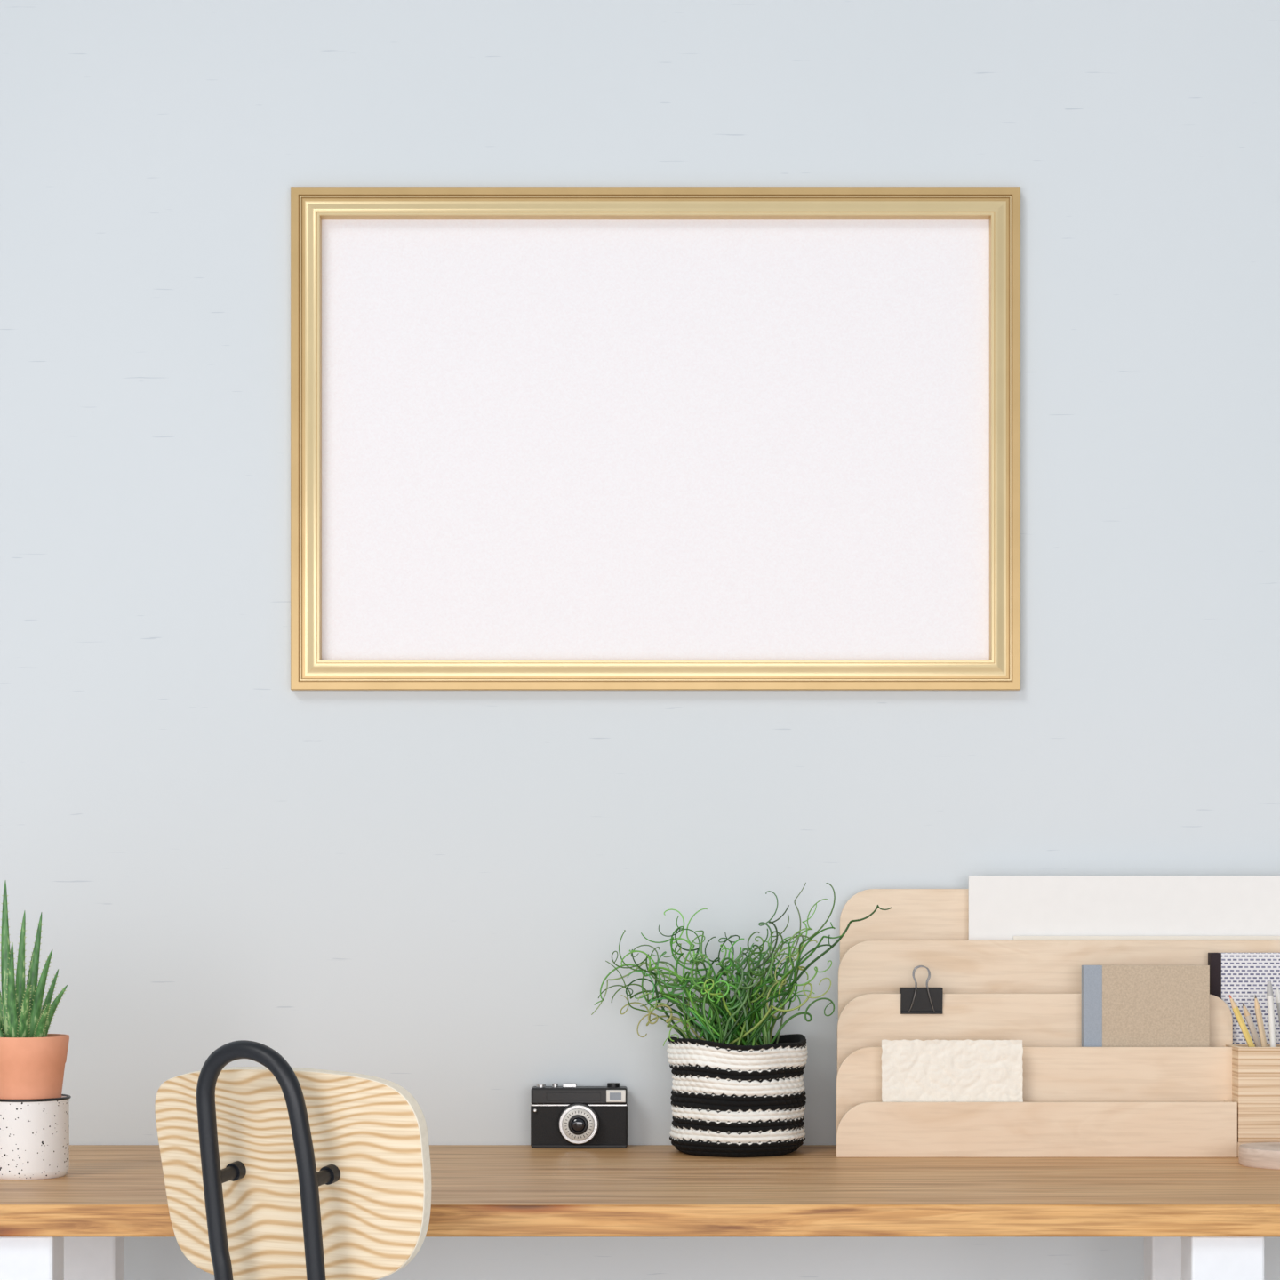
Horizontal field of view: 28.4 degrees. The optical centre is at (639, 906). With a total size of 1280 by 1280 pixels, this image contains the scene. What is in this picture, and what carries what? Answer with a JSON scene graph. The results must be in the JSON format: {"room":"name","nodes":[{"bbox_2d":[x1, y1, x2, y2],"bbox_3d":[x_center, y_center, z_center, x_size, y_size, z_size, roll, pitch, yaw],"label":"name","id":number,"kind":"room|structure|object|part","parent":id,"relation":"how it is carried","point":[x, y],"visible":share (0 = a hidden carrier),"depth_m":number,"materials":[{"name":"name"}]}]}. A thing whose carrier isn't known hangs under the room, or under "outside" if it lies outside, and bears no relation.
{"room":"home office","nodes":[
{"label":"home office","id":0,"kind":"room"},
{"bbox_2d":[0,1033,69,1099],"bbox_3d":[-0.641,0.206,2.653,0.086,0.142,0.086,0,0,0],"label":"pot","id":1,"kind":"object","parent":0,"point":[32,1066],"depth_m":2.62,"materials":[{"name":"ceramic"}]},
{"bbox_2d":[0,0,1279,1279],"bbox_3d":[0.000,-0.478,3.050,6.000,3.000,0.100,0,0,0],"label":"wall","id":2,"kind":"structure","parent":0,"point":[430,894],"depth_m":3.00,"materials":[{"name":"paint"}]},
{"bbox_2d":[290,186,1020,690],"bbox_3d":[0.018,-0.552,2.990,0.860,0.593,0.017,0,0,0],"label":"framed board","id":3,"kind":"object","parent":2,"relation":"attached to","point":[542,438],"visible":1,"depth_m":3.00,"materials":[{"name":"beige metal"}]},
{"bbox_2d":[666,1033,807,1157],"bbox_3d":[0.112,0.215,2.912,0.161,0.134,0.166,0,0,0],"label":"basket","id":4,"kind":"object","parent":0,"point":[733,1095],"depth_m":2.85,"materials":[{"name":"white wicker"}]},
{"bbox_3d":[0.000,1.047,0.750,6.000,0.050,4.500,0,0,0],"label":"floor","id":5,"kind":"structure","parent":0,"visible":0},
{"bbox_2d":[154,1040,431,1279],"bbox_3d":[-0.239,0.567,2.398,0.376,0.901,0.471,0,0,25],"label":"desk chair","id":6,"kind":"object","parent":5,"relation":"on","point":[276,1170],"visible":1,"depth_m":2.24,"materials":[{"name":"brown wood"}]},
{"bbox_3d":[-0.327,0.567,2.237,0.237,0.901,0.095,0,0,28],"label":"frame","id":7,"kind":"part","parent":6,"relation":"part of","materials":[{"name":"black metal"}]},
{"bbox_2d":[0,1144,1279,1279],"bbox_3d":[0.000,0.652,2.699,2.000,0.740,0.598,0,0,0],"label":"desk","id":8,"kind":"object","parent":5,"relation":"on","point":[1196,1218],"visible":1,"depth_m":2.45,"materials":[{"name":"brown wood"}]},
{"bbox_3d":[-0.600,0.667,2.440,0.080,0.709,0.050,0,0,0],"label":"leg","id":9,"kind":"part","parent":8,"relation":"part of","materials":[{"name":"white paint"}]},
{"bbox_2d":[0,1094,71,1179],"bbox_3d":[-0.641,0.240,2.653,0.089,0.084,0.089,0,0,0],"label":"pot","id":10,"kind":"object","parent":8,"relation":"on","point":[35,1132],"visible":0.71,"depth_m":2.62,"materials":[{"name":"white ceramic"}]},
{"bbox_2d":[0,880,69,1099],"bbox_3d":[-0.661,0.125,2.653,0.130,0.305,0.086,0,0,0],"label":"aloe","id":11,"kind":"object","parent":10,"relation":"in","point":[33,1060],"visible":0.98,"depth_m":2.63,"materials":[{"name":"plant"}]},
{"bbox_3d":[-0.615,0.667,2.825,0.070,0.709,0.050,0,0,0],"label":"leg","id":12,"kind":"part","parent":8,"relation":"part of","materials":[{"name":"white paint"}]},
{"bbox_2d":[530,1082,627,1148],"bbox_3d":[-0.071,0.245,2.967,0.113,0.075,0.053,0,0,0],"label":"film camera","id":13,"kind":"object","parent":8,"relation":"on","point":[568,1116],"visible":1,"depth_m":2.96,"materials":[{"name":"black plastic"}]},
{"bbox_3d":[-0.116,0.210,2.978,0.011,0.004,0.011,0,0,-38],"label":"rewind knob","id":14,"kind":"part","parent":13,"relation":"part of","materials":[{"name":"metal"}]},
{"bbox_3d":[-0.072,0.253,2.942,0.017,0.017,0.002,0,0,0],"label":"glass","id":15,"kind":"part","parent":13,"relation":"part of","materials":[{"name":"black glass"}]},
{"bbox_3d":[-0.071,0.280,2.976,0.111,0.004,0.034,0,0,0],"label":"plate","id":16,"kind":"part","parent":13,"relation":"part of","materials":[{"name":"black plastic"}]},
{"bbox_3d":[-0.071,0.222,2.976,0.112,0.020,0.034,0,0,0],"label":"plate","id":17,"kind":"part","parent":13,"relation":"part of","materials":[{"name":"black plastic"}]},
{"bbox_2d":[591,882,891,1157],"bbox_3d":[0.113,0.127,2.912,0.342,0.310,0.170,0,0,0],"label":"potted plant","id":18,"kind":"object","parent":8,"relation":"on","point":[737,1092],"visible":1,"depth_m":2.87,"materials":[{"name":"plant"}]},
{"bbox_2d":[836,888,1279,1157],"bbox_3d":[0.549,0.131,2.917,0.656,0.303,0.134,0,0,0],"label":"desk organizer","id":19,"kind":"object","parent":8,"relation":"on","point":[1079,1101],"visible":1,"depth_m":2.88,"materials":[{"name":"brown wood"}]},
{"bbox_2d":[899,965,943,1014],"bbox_3d":[0.324,0.096,2.916,0.048,0.056,0.032,0,0,0],"label":"binder clip","id":20,"kind":"object","parent":19,"relation":"attached to","point":[916,1000],"visible":1,"depth_m":2.91,"materials":[{"name":"black metal"}]},
{"bbox_3d":[0.326,0.095,2.926,0.031,0.054,0.012,0,0,0],"label":"wire handle","id":21,"kind":"part","parent":20,"relation":"part of","materials":[{"name":"metal"}]},
{"bbox_3d":[0.324,0.095,2.906,0.031,0.054,0.012,0,0,0],"label":"wire handle","id":22,"kind":"part","parent":20,"relation":"part of","materials":[{"name":"metal"}]},
{"bbox_2d":[881,1039,1023,1102],"bbox_3d":[0.352,0.207,2.861,0.160,0.115,0.003,0,0,0],"label":"paper","id":23,"kind":"object","parent":19,"relation":"in","point":[916,1070],"visible":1,"depth_m":2.86,"materials":[{"name":"white paper"}]},
{"bbox_2d":[968,875,1279,940],"bbox_3d":[0.621,0.114,2.962,0.473,0.301,0.004,0,0,0],"label":"sheet","id":24,"kind":"object","parent":19,"relation":"in","point":[1002,908],"visible":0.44,"depth_m":2.96,"materials":[{"name":"white paper"}]},
{"bbox_2d":[1081,965,1209,1047],"bbox_3d":[0.579,0.166,2.899,0.144,0.198,0.014,0,0,0],"label":"notebook","id":25,"kind":"object","parent":19,"relation":"in","point":[1123,1005],"visible":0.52,"depth_m":2.89,"materials":[{"name":"beige cardboard"}]},
{"bbox_2d":[1208,952,1279,1044],"bbox_3d":[0.730,0.159,2.932,0.142,0.212,0.015,0,0,0],"label":"notebook","id":26,"kind":"object","parent":19,"relation":"in","point":[1242,976],"visible":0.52,"depth_m":2.92,"materials":[{"name":"white paper"}]},
{"bbox_2d":[1225,1044,1279,1142],"bbox_3d":[0.721,0.212,2.885,0.095,0.107,0.069,0,0,0],"label":"pencil holder","id":27,"kind":"object","parent":19,"relation":"in","point":[1255,1070],"visible":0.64,"depth_m":2.85,"materials":[{"name":"brown wood"}]},
{"bbox_2d":[1229,994,1255,1047],"bbox_3d":[0.704,0.179,2.875,0.069,0.157,0.007,0,0,12],"label":"pencil","id":28,"kind":"object","parent":27,"relation":"in","point":[1235,1007],"visible":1,"depth_m":2.88,"materials":[{"name":"paint"}]},
{"bbox_2d":[1242,1002,1261,1047],"bbox_3d":[0.719,0.183,2.901,0.058,0.147,0.007,0,0,3],"label":"pencil","id":29,"kind":"object","parent":27,"relation":"in","point":[1247,1015],"visible":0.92,"depth_m":2.90,"materials":[{"name":"paint"}]},
{"bbox_2d":[1254,994,1267,1047],"bbox_3d":[0.716,0.178,2.883,0.032,0.156,0.007,0,0,6],"label":"pencil","id":30,"kind":"object","parent":27,"relation":"in","point":[1258,1012],"visible":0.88,"depth_m":2.88,"materials":[{"name":"paint"}]},
{"bbox_2d":[1266,981,1276,1047],"bbox_3d":[0.719,0.170,2.871,0.017,0.172,0.007,0,0,-11],"label":"pen","id":31,"kind":"object","parent":27,"relation":"in","point":[1269,989],"visible":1,"depth_m":2.87,"materials":[{"name":"paint"}]},
{"bbox_2d":[1275,988,1279,1025],"bbox_3d":[0.740,0.175,2.893,0.029,0.163,0.007,0,0,5],"label":"pen","id":32,"kind":"object","parent":27,"relation":"in","point":[1277,991],"visible":1,"depth_m":2.89,"materials":[{"name":"paint"}]},
{"bbox_3d":[0.601,0.667,2.825,0.070,0.709,0.050,0,0,0],"label":"leg","id":33,"kind":"part","parent":8,"relation":"part of","materials":[{"name":"white paint"}]},
{"bbox_3d":[0.561,0.667,2.440,0.070,0.709,0.050,0,0,0],"label":"leg","id":34,"kind":"part","parent":8,"relation":"part of","materials":[{"name":"white paint"}]},
{"bbox_2d":[1238,1142,1279,1169],"bbox_3d":[0.711,0.272,2.765,0.112,0.020,0.112,0,0,0],"label":"wooden disc","id":35,"kind":"object","parent":8,"relation":"on","point":[1258,1155],"visible":1,"depth_m":2.74,"materials":[{"name":"beige wood"}]}
]}

